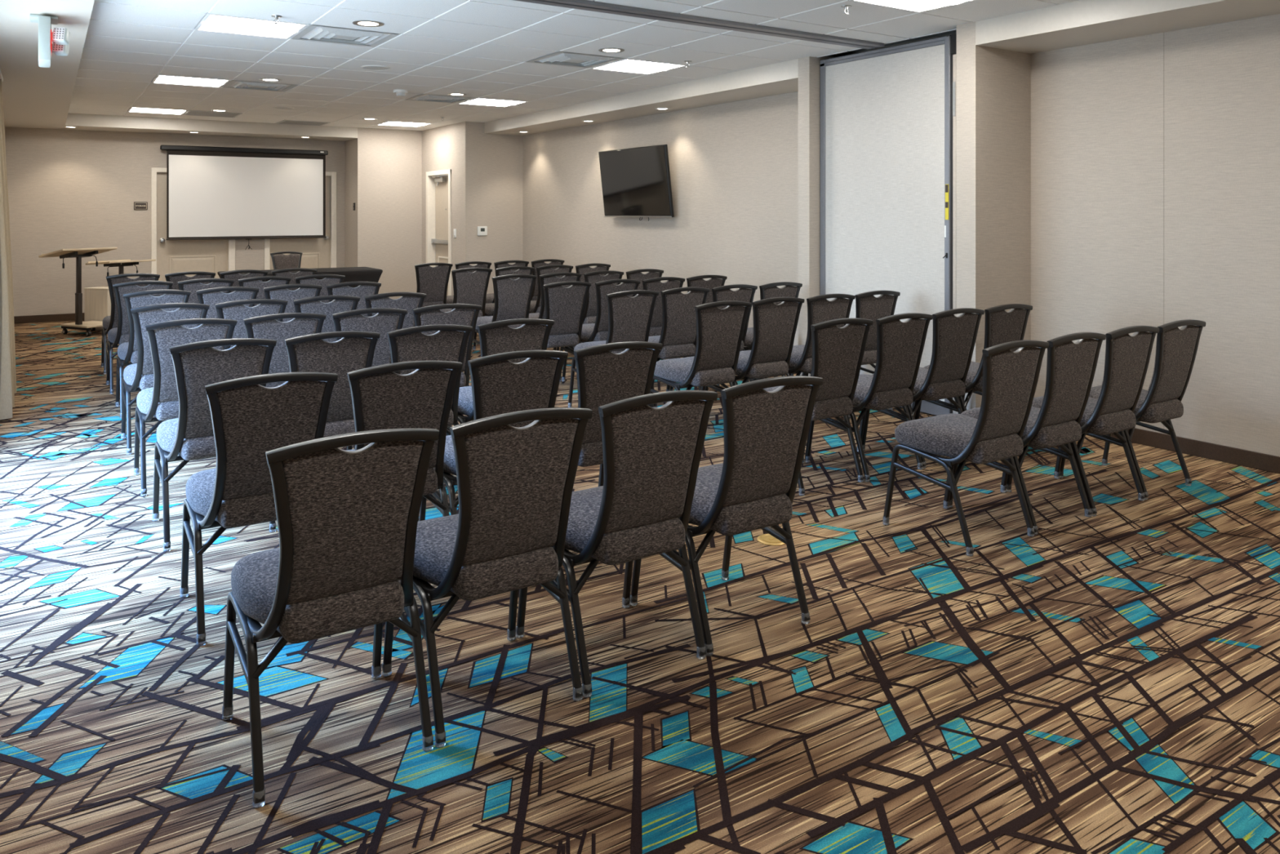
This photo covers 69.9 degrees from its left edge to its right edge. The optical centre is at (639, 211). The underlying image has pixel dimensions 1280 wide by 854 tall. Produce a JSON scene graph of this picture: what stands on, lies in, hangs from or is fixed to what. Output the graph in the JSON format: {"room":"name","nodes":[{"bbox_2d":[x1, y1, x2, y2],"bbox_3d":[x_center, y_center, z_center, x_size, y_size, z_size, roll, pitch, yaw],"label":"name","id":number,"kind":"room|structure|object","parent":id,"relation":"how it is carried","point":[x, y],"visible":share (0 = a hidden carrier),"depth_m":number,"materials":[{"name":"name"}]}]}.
{"room":"conference room","nodes":[
{"label":"conference room","id":0,"kind":"room"},
{"bbox_2d":[4,127,344,315],"bbox_3d":[-6.260,0.096,12.760,4.250,2.634,0.160,0,0,-33],"label":"wall","id":1,"kind":"structure","parent":0,"point":[68,188],"depth_m":12.00,"materials":[{"name":"paint"}]},
{"bbox_2d":[13,312,84,323],"bbox_3d":[-5.639,1.367,12.657,5.180,0.092,0.689,0,0,-33],"label":"baseboard","id":2,"kind":"structure","parent":1,"relation":"attached to","point":[63,317],"depth_m":11.76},
{"bbox_2d":[151,167,235,281],"bbox_3d":[-6.205,0.406,12.731,1.053,2.014,0.118,0,0,-33],"label":"door","id":3,"kind":"structure","parent":1,"relation":"in","point":[212,255],"depth_m":12.61,"materials":[{"name":"paint"}]},
{"bbox_2d":[160,144,328,249],"bbox_3d":[-5.579,-0.183,13.007,2.207,1.445,0.156,0,0,-33],"label":"projection screen","id":4,"kind":"object","parent":1,"relation":"attached to","point":[213,193],"visible":1,"depth_m":12.93,"materials":[{"name":"white fabric"}]},
{"bbox_2d":[264,171,336,270],"bbox_3d":[-5.008,0.406,13.509,1.018,2.014,0.118,0,0,-33],"label":"door","id":5,"kind":"structure","parent":1,"relation":"in","point":[317,252],"depth_m":13.67,"materials":[{"name":"paint"}]},
{"bbox_2d":[344,127,422,299],"bbox_3d":[-3.858,0.086,13.917,1.100,2.654,0.837,0,0,-33],"label":"wall","id":6,"kind":"structure","parent":0,"point":[383,167],"depth_m":13.54,"materials":[{"name":"paint"}]},
{"bbox_2d":[422,121,476,295],"bbox_3d":[-2.755,0.086,13.120,0.160,2.654,1.703,0,0,-33],"label":"wall","id":7,"kind":"structure","parent":0,"point":[453,147],"depth_m":12.57,"materials":[{"name":"paint"}]},
{"bbox_2d":[426,169,451,295],"bbox_3d":[-2.850,0.410,13.230,0.158,2.006,0.972,0,0,-33],"label":"door","id":8,"kind":"structure","parent":7,"relation":"in","point":[438,188],"depth_m":13.42,"materials":[{"name":"paint"}]},
{"bbox_2d":[476,122,522,293],"bbox_3d":[-1.941,0.086,12.723,0.773,2.654,0.150,0,0,-33],"label":"wall","id":9,"kind":"structure","parent":0,"point":[499,157],"depth_m":12.62,"materials":[{"name":"paint"}]},
{"bbox_2d":[0,0,1279,141],"bbox_3d":[-0.705,-1.321,6.388,7.020,0.200,16.980,0,0,-33],"label":"ceiling","id":10,"kind":"structure","parent":0,"point":[473,48],"depth_m":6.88,"materials":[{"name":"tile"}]},
{"bbox_2d":[0,69,16,419],"bbox_3d":[-4.713,0.166,6.716,0.218,2.471,1.440,0,0,-33],"label":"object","id":11,"kind":"object","parent":10,"relation":"hanging from","point":[7,347],"visible":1,"depth_m":6.22,"materials":[{"name":"beige paint"}]},
{"bbox_2d":[29,13,70,67],"bbox_3d":[-3.262,-0.943,5.061,0.186,0.255,0.315,0,0,-33],"label":"exit sign","id":12,"kind":"object","parent":10,"relation":"hanging from","point":[60,37],"visible":1,"depth_m":4.96,"materials":[{"name":"grey plastic"}]},
{"bbox_2d":[151,74,231,87],"bbox_3d":[-4.206,-1.256,8.566,0.602,0.086,0.592,0,0,-33],"label":"ceiling light","id":13,"kind":"object","parent":10,"relation":"attached to","point":[163,79],"visible":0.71,"depth_m":8.59,"materials":[{"name":"white plastic"}]},
{"bbox_2d":[155,75,224,84],"bbox_3d":[-4.206,-1.253,8.566,0.560,0.080,0.234,0,0,-33],"label":"diffuser","id":14,"kind":"object","parent":13,"relation":"attached to","point":[161,77],"depth_m":8.51,"materials":[{"name":"white plastic"}]},
{"bbox_2d":[194,12,309,39],"bbox_3d":[-2.571,-1.256,6.050,0.602,0.086,0.592,0,0,-33],"label":"ceiling light","id":15,"kind":"object","parent":10,"relation":"attached to","point":[216,23],"visible":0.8,"depth_m":6.07,"materials":[{"name":"white plastic"}]},
{"bbox_2d":[203,14,298,33],"bbox_3d":[-2.571,-1.253,6.050,0.560,0.080,0.234,0,0,-33],"label":"diffuser","id":16,"kind":"object","parent":15,"relation":"attached to","point":[212,20],"depth_m":5.99,"materials":[{"name":"white plastic"}]},
{"bbox_2d":[222,80,297,92],"bbox_3d":[-3.695,-1.246,8.898,0.586,0.070,0.586,0,0,-33],"label":"ceiling vent","id":17,"kind":"object","parent":10,"relation":"in","point":[251,85],"visible":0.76,"depth_m":8.84,"materials":[{"name":"white metal"}]},
{"bbox_2d":[291,24,399,47],"bbox_3d":[-2.060,-1.246,6.383,0.586,0.070,0.586,0,0,-33],"label":"ceiling vent","id":18,"kind":"object","parent":10,"relation":"in","point":[344,36],"visible":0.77,"depth_m":6.33,"materials":[{"name":"white metal"}]},
{"bbox_2d":[404,93,475,103],"bbox_3d":[-2.161,-1.246,9.895,0.586,0.070,0.586,0,0,-33],"label":"ceiling vent","id":19,"kind":"object","parent":10,"relation":"in","point":[432,98],"visible":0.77,"depth_m":9.84,"materials":[{"name":"white metal"}]},
{"bbox_2d":[457,97,528,106],"bbox_3d":[-1.650,-1.256,10.227,0.602,0.086,0.592,0,0,-33],"label":"ceiling light","id":20,"kind":"object","parent":10,"relation":"attached to","point":[477,101],"visible":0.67,"depth_m":10.25,"materials":[{"name":"white plastic"}]},
{"bbox_2d":[466,98,519,105],"bbox_3d":[-1.650,-1.253,10.227,0.560,0.080,0.234,0,0,-33],"label":"diffuser","id":21,"kind":"object","parent":20,"relation":"attached to","point":[479,100],"depth_m":10.17,"materials":[{"name":"white plastic"}]},
{"bbox_2d":[526,51,624,68],"bbox_3d":[-0.526,-1.246,7.379,0.586,0.070,0.586,0,0,-33],"label":"ceiling vent","id":22,"kind":"object","parent":10,"relation":"in","point":[566,59],"visible":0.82,"depth_m":7.33,"materials":[{"name":"white metal"}]},
{"bbox_2d":[589,57,686,74],"bbox_3d":[-0.015,-1.256,7.712,0.602,0.086,0.592,0,0,-33],"label":"ceiling light","id":23,"kind":"object","parent":10,"relation":"attached to","point":[626,65],"visible":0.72,"depth_m":7.74,"materials":[{"name":"white plastic"}]},
{"bbox_2d":[607,59,672,71],"bbox_3d":[-0.015,-1.253,7.712,0.560,0.080,0.234,0,0,-33],"label":"diffuser","id":24,"kind":"object","parent":23,"relation":"attached to","point":[628,63],"depth_m":7.66,"materials":[{"name":"white plastic"}]},
{"bbox_2d":[513,0,884,48],"bbox_3d":[-0.319,-1.212,5.362,4.890,0.026,0.150,0,0,-33],"label":"track","id":25,"kind":"object","parent":10,"relation":"attached to","point":[593,6],"visible":1,"depth_m":5.79,"materials":[{"name":"grey metal"}]},
{"bbox_2d":[820,35,952,415],"bbox_3d":[1.776,0.101,6.728,0.118,2.600,1.254,0,0,-33],"label":"partition panel","id":26,"kind":"object","parent":25,"relation":"hanging from","point":[886,113],"visible":0.7,"depth_m":6.64,"materials":[{"name":"fabric"}]},
{"bbox_2d":[848,0,974,13],"bbox_3d":[1.620,-1.256,5.196,0.602,0.086,0.592,0,0,-33],"label":"ceiling light","id":27,"kind":"object","parent":10,"relation":"attached to","point":[913,6],"visible":1,"depth_m":5.46,"materials":[{"name":"white plastic"}]},
{"bbox_2d":[0,320,1279,853],"bbox_3d":[-0.692,1.437,6.367,7.020,0.052,16.830,0,0,-33],"label":"floor","id":28,"kind":"structure","parent":0,"point":[1108,682],"depth_m":2.75,"materials":[{"name":"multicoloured carpet"}]},
{"bbox_2d":[38,247,117,336],"bbox_3d":[-6.436,0.912,10.509,0.488,1.002,0.650,0,0,26],"label":"lectern","id":29,"kind":"object","parent":28,"relation":"on","point":[79,253],"visible":0.88,"depth_m":10.48,"materials":[{"name":"beige wood"}]},
{"bbox_2d":[84,285,111,330],"bbox_3d":[-6.456,1.161,11.070,0.328,0.503,0.328,0,0,11],"label":"box","id":30,"kind":"object","parent":28,"relation":"on","point":[97,302],"visible":0.59,"depth_m":10.91,"materials":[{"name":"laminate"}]},
{"bbox_2d":[85,258,155,275],"bbox_3d":[-6.488,1.007,11.469,0.488,0.811,0.640,0,0,26],"label":"table","id":31,"kind":"object","parent":28,"relation":"on","point":[124,262],"visible":0.33,"depth_m":11.42,"materials":[{"name":"beige wood"}]},
{"bbox_2d":[101,273,159,374],"bbox_3d":[-4.575,0.974,8.229,0.447,0.875,0.557,0,0,-33],"label":"banquet chair","id":32,"kind":"object","parent":28,"relation":"on","point":[108,322],"visible":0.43,"depth_m":8.00,"materials":[{"name":"grey fabric"}]},
{"bbox_2d":[106,280,173,394],"bbox_3d":[-4.023,0.974,7.364,0.447,0.875,0.556,0,0,-33],"label":"banquet chair","id":33,"kind":"object","parent":28,"relation":"on","point":[119,335],"visible":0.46,"depth_m":7.14,"materials":[{"name":"grey fabric"}]},
{"bbox_2d":[115,289,191,418],"bbox_3d":[-3.470,0.974,6.531,0.447,0.875,0.557,0,0,-33],"label":"banquet chair","id":34,"kind":"object","parent":28,"relation":"on","point":[127,352],"visible":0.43,"depth_m":6.31,"materials":[{"name":"grey fabric"}]},
{"bbox_2d":[120,302,209,454],"bbox_3d":[-2.900,0.974,5.597,0.447,0.875,0.556,0,0,-33],"label":"banquet chair","id":35,"kind":"object","parent":28,"relation":"on","point":[140,375],"visible":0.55,"depth_m":5.37,"materials":[{"name":"grey fabric"}]},
{"bbox_2d":[133,318,236,496],"bbox_3d":[-2.392,0.974,4.819,0.447,0.875,0.557,0,0,-33],"label":"banquet chair","id":36,"kind":"object","parent":28,"relation":"on","point":[161,402],"visible":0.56,"depth_m":4.60,"materials":[{"name":"grey fabric"}]},
{"bbox_2d":[164,271,215,289],"bbox_3d":[-4.197,0.974,8.473,0.447,0.875,0.557,0,0,-33],"label":"banquet chair","id":37,"kind":"object","parent":28,"relation":"on","point":[174,277],"visible":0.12,"depth_m":8.23,"materials":[{"name":"grey fabric"}]},
{"bbox_2d":[177,278,234,303],"bbox_3d":[-3.644,0.974,7.607,0.447,0.875,0.556,0,0,-34],"label":"banquet chair","id":38,"kind":"object","parent":28,"relation":"on","point":[193,285],"visible":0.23,"depth_m":7.36,"materials":[{"name":"grey fabric"}]},
{"bbox_2d":[151,337,276,551],"bbox_3d":[-1.897,0.974,4.083,0.447,0.875,0.556,0,0,-33],"label":"banquet chair","id":39,"kind":"object","parent":28,"relation":"on","point":[186,437],"visible":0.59,"depth_m":3.87,"materials":[{"name":"grey fabric"}]},
{"bbox_2d":[195,286,259,318],"bbox_3d":[-3.096,0.974,6.782,0.447,0.875,0.557,0,0,-33],"label":"banquet chair","id":40,"kind":"object","parent":28,"relation":"on","point":[211,296],"visible":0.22,"depth_m":6.54,"materials":[{"name":"grey fabric"}]},
{"bbox_2d":[219,269,267,292],"bbox_3d":[-3.818,0.974,8.715,0.447,0.875,0.556,0,0,-33],"label":"banquet chair","id":41,"kind":"object","parent":28,"relation":"on","point":[234,275],"visible":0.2,"depth_m":8.48,"materials":[{"name":"grey fabric"}]},
{"bbox_2d":[215,298,288,347],"bbox_3d":[-2.524,0.974,5.844,0.447,0.875,0.556,0,0,-33],"label":"banquet chair","id":42,"kind":"object","parent":28,"relation":"on","point":[237,310],"visible":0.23,"depth_m":5.61,"materials":[{"name":"grey fabric"}]},
{"bbox_2d":[179,372,337,645],"bbox_3d":[-1.357,0.974,3.256,0.447,0.875,0.557,0,0,-33],"label":"banquet chair","id":43,"kind":"object","parent":28,"relation":"on","point":[250,419],"visible":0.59,"depth_m":3.05,"materials":[{"name":"grey fabric"}]},
{"bbox_2d":[238,275,291,306],"bbox_3d":[-3.273,0.974,7.861,0.447,0.875,0.556,0,0,-33],"label":"banquet chair","id":44,"kind":"object","parent":28,"relation":"on","point":[254,282],"visible":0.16,"depth_m":7.64,"materials":[{"name":"grey fabric"}]},
{"bbox_2d":[243,312,326,387],"bbox_3d":[-2.021,0.974,5.074,0.447,0.875,0.557,0,0,-33],"label":"banquet chair","id":45,"kind":"object","parent":28,"relation":"on","point":[264,326],"visible":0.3,"depth_m":4.86,"materials":[{"name":"grey fabric"}]},
{"bbox_2d":[270,251,302,269],"bbox_3d":[-4.652,0.974,12.194,0.447,0.875,0.556,0,0,-33],"label":"banquet chair","id":46,"kind":"object","parent":28,"relation":"on","point":[280,261],"visible":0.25,"depth_m":12.37,"materials":[{"name":"grey fabric"}]},
{"bbox_2d":[263,284,322,321],"bbox_3d":[-2.718,0.974,7.025,0.447,0.875,0.556,0,0,-33],"label":"banquet chair","id":47,"kind":"object","parent":28,"relation":"on","point":[281,292],"visible":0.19,"depth_m":6.81,"materials":[{"name":"grey fabric"}]},
{"bbox_2d":[271,267,316,290],"bbox_3d":[-3.443,0.974,8.963,0.447,0.875,0.557,0,0,-33],"label":"banquet chair","id":48,"kind":"object","parent":28,"relation":"on","point":[302,271],"visible":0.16,"depth_m":8.74,"materials":[{"name":"grey fabric"}]},
{"bbox_2d":[217,266,382,287],"bbox_3d":[-4.125,1.062,11.154,1.775,0.697,0.724,0,0,-33],"label":"table","id":49,"kind":"object","parent":28,"relation":"on","point":[351,273],"visible":0.24,"depth_m":11.18,"materials":[{"name":"black fabric"}]},
{"bbox_2d":[294,274,345,302],"bbox_3d":[-2.894,0.974,8.102,0.447,0.875,0.556,0,0,-33],"label":"banquet chair","id":50,"kind":"object","parent":28,"relation":"on","point":[329,279],"visible":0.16,"depth_m":7.90,"materials":[{"name":"grey fabric"}]},
{"bbox_2d":[293,295,359,342],"bbox_3d":[-2.149,0.974,6.092,0.447,0.875,0.557,0,0,-33],"label":"banquet chair","id":51,"kind":"object","parent":28,"relation":"on","point":[340,304],"visible":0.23,"depth_m":5.89,"materials":[{"name":"grey fabric"}]},
{"bbox_2d":[277,330,380,531],"bbox_3d":[-1.516,0.974,4.321,0.447,0.875,0.557,0,0,-33],"label":"banquet chair","id":52,"kind":"object","parent":28,"relation":"on","point":[355,351],"visible":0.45,"depth_m":4.14,"materials":[{"name":"grey fabric"}]},
{"bbox_2d":[222,428,439,808],"bbox_3d":[-0.832,0.974,2.447,0.447,0.875,0.557,0,0,-33],"label":"banquet chair","id":53,"kind":"object","parent":28,"relation":"on","point":[347,521],"visible":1,"depth_m":2.27,"materials":[{"name":"grey fabric"}]},
{"bbox_2d":[326,281,381,316],"bbox_3d":[-2.344,0.974,7.274,0.447,0.875,0.557,0,0,-33],"label":"banquet chair","id":54,"kind":"object","parent":28,"relation":"on","point":[365,288],"visible":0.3,"depth_m":7.07,"materials":[{"name":"grey fabric"}]},
{"bbox_2d":[332,307,407,366],"bbox_3d":[-1.642,0.974,5.316,0.447,0.875,0.557,0,0,-33],"label":"banquet chair","id":55,"kind":"object","parent":28,"relation":"on","point":[385,320],"visible":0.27,"depth_m":5.13,"materials":[{"name":"grey fabric"}]},
{"bbox_2d":[364,292,426,328],"bbox_3d":[-1.774,0.974,6.339,0.447,0.875,0.557,0,0,-33],"label":"banquet chair","id":56,"kind":"object","parent":28,"relation":"on","point":[408,301],"visible":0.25,"depth_m":6.14,"materials":[{"name":"grey fabric"}]},
{"bbox_2d":[346,360,462,521],"bbox_3d":[-0.977,0.974,3.496,0.447,0.875,0.557,0,0,-33],"label":"banquet chair","id":57,"kind":"object","parent":28,"relation":"on","point":[383,398],"visible":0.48,"depth_m":3.30,"materials":[{"name":"grey fabric"}]},
{"bbox_2d":[354,324,472,448],"bbox_3d":[-1.135,0.974,4.561,0.447,0.875,0.557,0,0,-34],"label":"banquet chair","id":58,"kind":"object","parent":28,"relation":"on","point":[410,344],"visible":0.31,"depth_m":4.36,"materials":[{"name":"grey fabric"}]},
{"bbox_2d":[414,262,453,306],"bbox_3d":[-2.319,0.974,9.893,0.447,0.875,0.557,0,0,-33],"label":"banquet chair","id":59,"kind":"object","parent":28,"relation":"on","point":[433,282],"visible":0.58,"depth_m":9.71,"materials":[{"name":"grey fabric"}]},
{"bbox_2d":[412,303,481,426],"bbox_3d":[-1.263,0.974,5.558,0.447,0.875,0.556,0,0,-33],"label":"banquet chair","id":60,"kind":"object","parent":28,"relation":"on","point":[461,314],"visible":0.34,"depth_m":5.37,"materials":[{"name":"grey fabric"}]},
{"bbox_2d":[440,267,492,350],"bbox_3d":[-1.758,0.974,9.033,0.447,0.875,0.556,0,0,-33],"label":"banquet chair","id":61,"kind":"object","parent":28,"relation":"on","point":[471,288],"visible":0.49,"depth_m":8.84,"materials":[{"name":"grey fabric"}]},
{"bbox_2d":[382,407,592,747],"bbox_3d":[-0.454,0.974,2.691,0.447,0.875,0.556,0,0,-33],"label":"banquet chair","id":62,"kind":"object","parent":28,"relation":"on","point":[515,485],"visible":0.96,"depth_m":2.51,"materials":[{"name":"grey fabric"}]},
{"bbox_2d":[418,350,568,520],"bbox_3d":[-0.606,0.974,3.751,0.447,0.875,0.556,0,0,-33],"label":"banquet chair","id":63,"kind":"object","parent":28,"relation":"on","point":[500,385],"visible":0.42,"depth_m":3.55,"materials":[{"name":"grey fabric"}]},
{"bbox_2d":[447,318,554,430],"bbox_3d":[-0.761,0.974,4.809,0.447,0.875,0.556,0,0,-33],"label":"banquet chair","id":64,"kind":"object","parent":28,"relation":"on","point":[495,337],"visible":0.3,"depth_m":4.61,"materials":[{"name":"grey fabric"}]},
{"bbox_2d":[472,266,534,350],"bbox_3d":[-1.377,0.974,9.271,0.447,0.875,0.557,0,0,-33],"label":"banquet chair","id":65,"kind":"object","parent":28,"relation":"on","point":[489,308],"visible":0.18,"depth_m":9.10,"materials":[{"name":"grey fabric"}]},
{"bbox_2d":[472,274,537,344],"bbox_3d":[-1.220,0.974,8.101,0.447,0.875,0.556,0,0,-33],"label":"banquet chair","id":66,"kind":"object","parent":28,"relation":"on","point":[513,298],"visible":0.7,"depth_m":7.91,"materials":[{"name":"grey fabric"}]},
{"bbox_2d":[530,258,564,300],"bbox_3d":[-1.187,0.974,10.624,0.447,0.875,0.556,0,0,-33],"label":"banquet chair","id":67,"kind":"object","parent":28,"relation":"on","point":[535,264],"visible":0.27,"depth_m":10.38,"materials":[{"name":"grey fabric"}]},
{"bbox_2d":[528,264,573,313],"bbox_3d":[-1.006,0.974,9.525,0.447,0.875,0.557,0,0,-33],"label":"banquet chair","id":68,"kind":"object","parent":28,"relation":"on","point":[535,306],"visible":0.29,"depth_m":9.29,"materials":[{"name":"grey fabric"}]},
{"bbox_2d":[528,271,582,367],"bbox_3d":[-0.844,0.974,8.347,0.447,0.875,0.557,0,0,-33],"label":"banquet chair","id":69,"kind":"object","parent":28,"relation":"on","point":[548,278],"visible":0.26,"depth_m":8.11,"materials":[{"name":"grey fabric"}]},
{"bbox_2d":[542,280,591,381],"bbox_3d":[-0.701,0.974,7.293,0.447,0.875,0.556,0,0,-33],"label":"banquet chair","id":70,"kind":"object","parent":28,"relation":"on","point":[566,306],"visible":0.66,"depth_m":7.11,"materials":[{"name":"grey fabric"}]},
{"bbox_2d":[555,270,623,358],"bbox_3d":[-0.469,0.974,8.595,0.447,0.875,0.556,0,0,-33],"label":"banquet chair","id":71,"kind":"object","parent":28,"relation":"on","point":[590,311],"visible":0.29,"depth_m":8.36,"materials":[{"name":"grey fabric"}]},
{"bbox_2d":[572,262,610,346],"bbox_3d":[-0.629,0.974,9.771,0.447,0.875,0.556,0,0,-33],"label":"banquet chair","id":72,"kind":"object","parent":28,"relation":"on","point":[581,268],"visible":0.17,"depth_m":9.52,"materials":[{"name":"grey fabric"}]},
{"bbox_2d":[561,279,640,381],"bbox_3d":[-0.317,0.974,7.528,0.447,0.875,0.557,0,0,-33],"label":"banquet chair","id":73,"kind":"object","parent":28,"relation":"on","point":[598,331],"visible":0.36,"depth_m":7.30,"materials":[{"name":"grey fabric"}]},
{"bbox_2d":[568,289,658,407],"bbox_3d":[-0.187,0.974,6.497,0.447,0.875,0.557,0,0,-33],"label":"banquet chair","id":74,"kind":"object","parent":28,"relation":"on","point":[629,318],"visible":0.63,"depth_m":6.31,"materials":[{"name":"grey fabric"}]},
{"bbox_2d":[566,341,662,551],"bbox_3d":[-0.224,0.974,3.988,0.447,0.875,0.556,0,0,-33],"label":"banquet chair","id":75,"kind":"object","parent":28,"relation":"on","point":[604,376],"visible":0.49,"depth_m":3.77,"materials":[{"name":"grey fabric"}]},
{"bbox_2d":[515,390,717,697],"bbox_3d":[-0.080,0.974,2.939,0.447,0.875,0.557,0,0,-33],"label":"banquet chair","id":76,"kind":"object","parent":28,"relation":"on","point":[651,455],"visible":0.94,"depth_m":2.76,"materials":[{"name":"grey fabric"}]},
{"bbox_2d":[626,268,663,294],"bbox_3d":[-0.092,0.974,8.841,0.447,0.875,0.556,0,0,-33],"label":"banquet chair","id":77,"kind":"object","parent":28,"relation":"on","point":[636,274],"visible":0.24,"depth_m":8.61,"materials":[{"name":"grey fabric"}]},
{"bbox_2d":[642,276,684,336],"bbox_3d":[0.059,0.974,7.774,0.447,0.875,0.556,0,0,-33],"label":"banquet chair","id":78,"kind":"object","parent":28,"relation":"on","point":[654,284],"visible":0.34,"depth_m":7.57,"materials":[{"name":"grey fabric"}]},
{"bbox_2d":[648,287,709,407],"bbox_3d":[0.186,0.974,6.748,0.447,0.875,0.557,0,0,-33],"label":"banquet chair","id":79,"kind":"object","parent":28,"relation":"on","point":[677,337],"visible":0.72,"depth_m":6.55,"materials":[{"name":"grey fabric"}]},
{"bbox_2d":[648,300,751,406],"bbox_3d":[0.364,0.974,5.728,0.447,0.875,0.557,0,0,-33],"label":"banquet chair","id":80,"kind":"object","parent":28,"relation":"on","point":[719,331],"visible":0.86,"depth_m":5.56,"materials":[{"name":"grey fabric"}]},
{"bbox_2d":[678,275,727,358],"bbox_3d":[0.433,0.974,8.022,0.447,0.875,0.557,0,0,-33],"label":"banquet chair","id":81,"kind":"object","parent":28,"relation":"on","point":[714,281],"visible":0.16,"depth_m":7.82,"materials":[{"name":"grey fabric"}]},
{"bbox_2d":[669,284,757,391],"bbox_3d":[0.563,0.974,6.993,0.447,0.875,0.556,0,0,-33],"label":"banquet chair","id":82,"kind":"object","parent":28,"relation":"on","point":[723,293],"visible":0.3,"depth_m":6.80,"materials":[{"name":"grey fabric"}]},
{"bbox_2d":[629,375,822,656],"bbox_3d":[0.296,0.974,3.186,0.447,0.875,0.556,0,0,-33],"label":"banquet chair","id":83,"kind":"object","parent":28,"relation":"on","point":[766,433],"visible":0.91,"depth_m":3.00,"materials":[{"name":"grey fabric"}]},
{"bbox_2d":[704,297,804,391],"bbox_3d":[0.735,0.974,5.982,0.447,0.875,0.557,0,0,-33],"label":"banquet chair","id":84,"kind":"object","parent":28,"relation":"on","point":[775,326],"visible":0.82,"depth_m":5.79,"materials":[{"name":"grey fabric"}]},
{"bbox_2d":[716,281,802,386],"bbox_3d":[0.944,0.974,7.231,0.447,0.875,0.557,0,0,-33],"label":"banquet chair","id":85,"kind":"object","parent":28,"relation":"on","point":[770,290],"visible":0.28,"depth_m":7.03,"materials":[{"name":"grey fabric"}]},
{"bbox_2d":[757,293,855,420],"bbox_3d":[1.117,0.974,6.220,0.447,0.875,0.557,0,0,-33],"label":"banquet chair","id":86,"kind":"object","parent":28,"relation":"on","point":[820,309],"visible":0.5,"depth_m":6.00,"materials":[{"name":"grey fabric"}]},
{"bbox_2d":[763,318,873,495],"bbox_3d":[0.881,0.974,4.829,0.447,0.875,0.557,0,0,-33],"label":"banquet chair","id":87,"kind":"object","parent":28,"relation":"on","point":[837,353],"visible":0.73,"depth_m":4.65,"materials":[{"name":"grey fabric"}]},
{"bbox_2d":[805,290,900,420],"bbox_3d":[1.488,0.974,6.473,0.447,0.875,0.556,0,0,-33],"label":"banquet chair","id":88,"kind":"object","parent":28,"relation":"on","point":[868,306],"visible":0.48,"depth_m":6.28,"materials":[{"name":"grey fabric"}]},
{"bbox_2d":[804,312,933,481],"bbox_3d":[1.264,0.974,5.064,0.447,0.875,0.557,0,0,-33],"label":"banquet chair","id":89,"kind":"object","parent":28,"relation":"on","point":[900,344],"visible":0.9,"depth_m":4.88,"materials":[{"name":"grey fabric"}]},
{"bbox_2d":[862,307,984,468],"bbox_3d":[1.638,0.974,5.314,0.447,0.875,0.556,0,0,-33],"label":"banquet chair","id":90,"kind":"object","parent":28,"relation":"on","point":[954,338],"visible":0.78,"depth_m":5.13,"materials":[{"name":"grey fabric"}]},
{"bbox_2d":[951,32,956,413],"bbox_3d":[2.105,0.113,6.091,0.060,2.600,0.050,0,0,-33],"label":"post","id":91,"kind":"object","parent":28,"relation":"on","point":[953,36],"visible":0.56,"depth_m":6.08,"materials":[{"name":"metal"}]},
{"bbox_2d":[882,339,1048,555],"bbox_3d":[1.431,0.974,4.031,0.447,0.875,0.556,0,0,-33],"label":"banquet chair","id":92,"kind":"object","parent":28,"relation":"on","point":[1010,378],"visible":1,"depth_m":3.88,"materials":[{"name":"grey fabric"}]},
{"bbox_2d":[915,303,1032,419],"bbox_3d":[2.016,0.974,5.556,0.447,0.875,0.556,0,0,-33],"label":"banquet chair","id":93,"kind":"object","parent":28,"relation":"on","point":[1001,326],"visible":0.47,"depth_m":5.35,"materials":[{"name":"grey fabric"}]},
{"bbox_2d":[956,22,1031,413],"bbox_3d":[2.367,0.086,6.102,0.605,2.654,0.148,0,0,-33],"label":"pier","id":94,"kind":"object","parent":28,"relation":"on","point":[993,85],"visible":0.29,"depth_m":5.98,"materials":[{"name":"paint"}]},
{"bbox_2d":[949,332,1106,534],"bbox_3d":[1.804,0.974,4.282,0.447,0.875,0.556,0,0,-33],"label":"banquet chair","id":95,"kind":"object","parent":28,"relation":"on","point":[1071,366],"visible":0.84,"depth_m":4.09,"materials":[{"name":"grey fabric"}]},
{"bbox_2d":[1006,325,1159,515],"bbox_3d":[2.183,0.974,4.523,0.447,0.875,0.557,0,0,-33],"label":"banquet chair","id":96,"kind":"object","parent":28,"relation":"on","point":[1127,357],"visible":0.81,"depth_m":4.33,"materials":[{"name":"grey fabric"}]},
{"bbox_2d":[1059,319,1205,499],"bbox_3d":[2.559,0.974,4.769,0.447,0.875,0.556,0,0,-33],"label":"banquet chair","id":97,"kind":"object","parent":28,"relation":"on","point":[1176,348],"visible":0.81,"depth_m":4.58,"materials":[{"name":"grey fabric"}]},
{"bbox_2d":[798,56,835,376],"bbox_3d":[1.538,0.086,7.403,0.578,2.654,0.128,0,0,-33],"label":"wall","id":98,"kind":"structure","parent":0,"point":[809,68],"depth_m":7.24,"materials":[{"name":"paint"}]},
{"bbox_2d":[522,13,1279,456],"bbox_3d":[2.267,0.046,6.930,0.170,2.734,14.350,0,0,-33],"label":"wall","id":99,"kind":"structure","parent":0,"point":[1097,108],"depth_m":5.76,"materials":[{"name":"paint"}]},
{"bbox_2d":[598,144,674,221],"bbox_3d":[-0.031,-0.303,10.159,0.204,0.805,1.365,0,0,-33],"label":"television","id":100,"kind":"object","parent":99,"relation":"attached to","point":[636,182],"visible":1,"depth_m":10.05,"materials":[{"name":"black plastic"}]},
{"bbox_2d":[1106,427,1279,473],"bbox_3d":[1.986,1.367,6.688,0.605,0.092,14.250,0,0,-33],"label":"baseboard","id":101,"kind":"structure","parent":99,"relation":"attached to","point":[1262,461],"depth_m":5.22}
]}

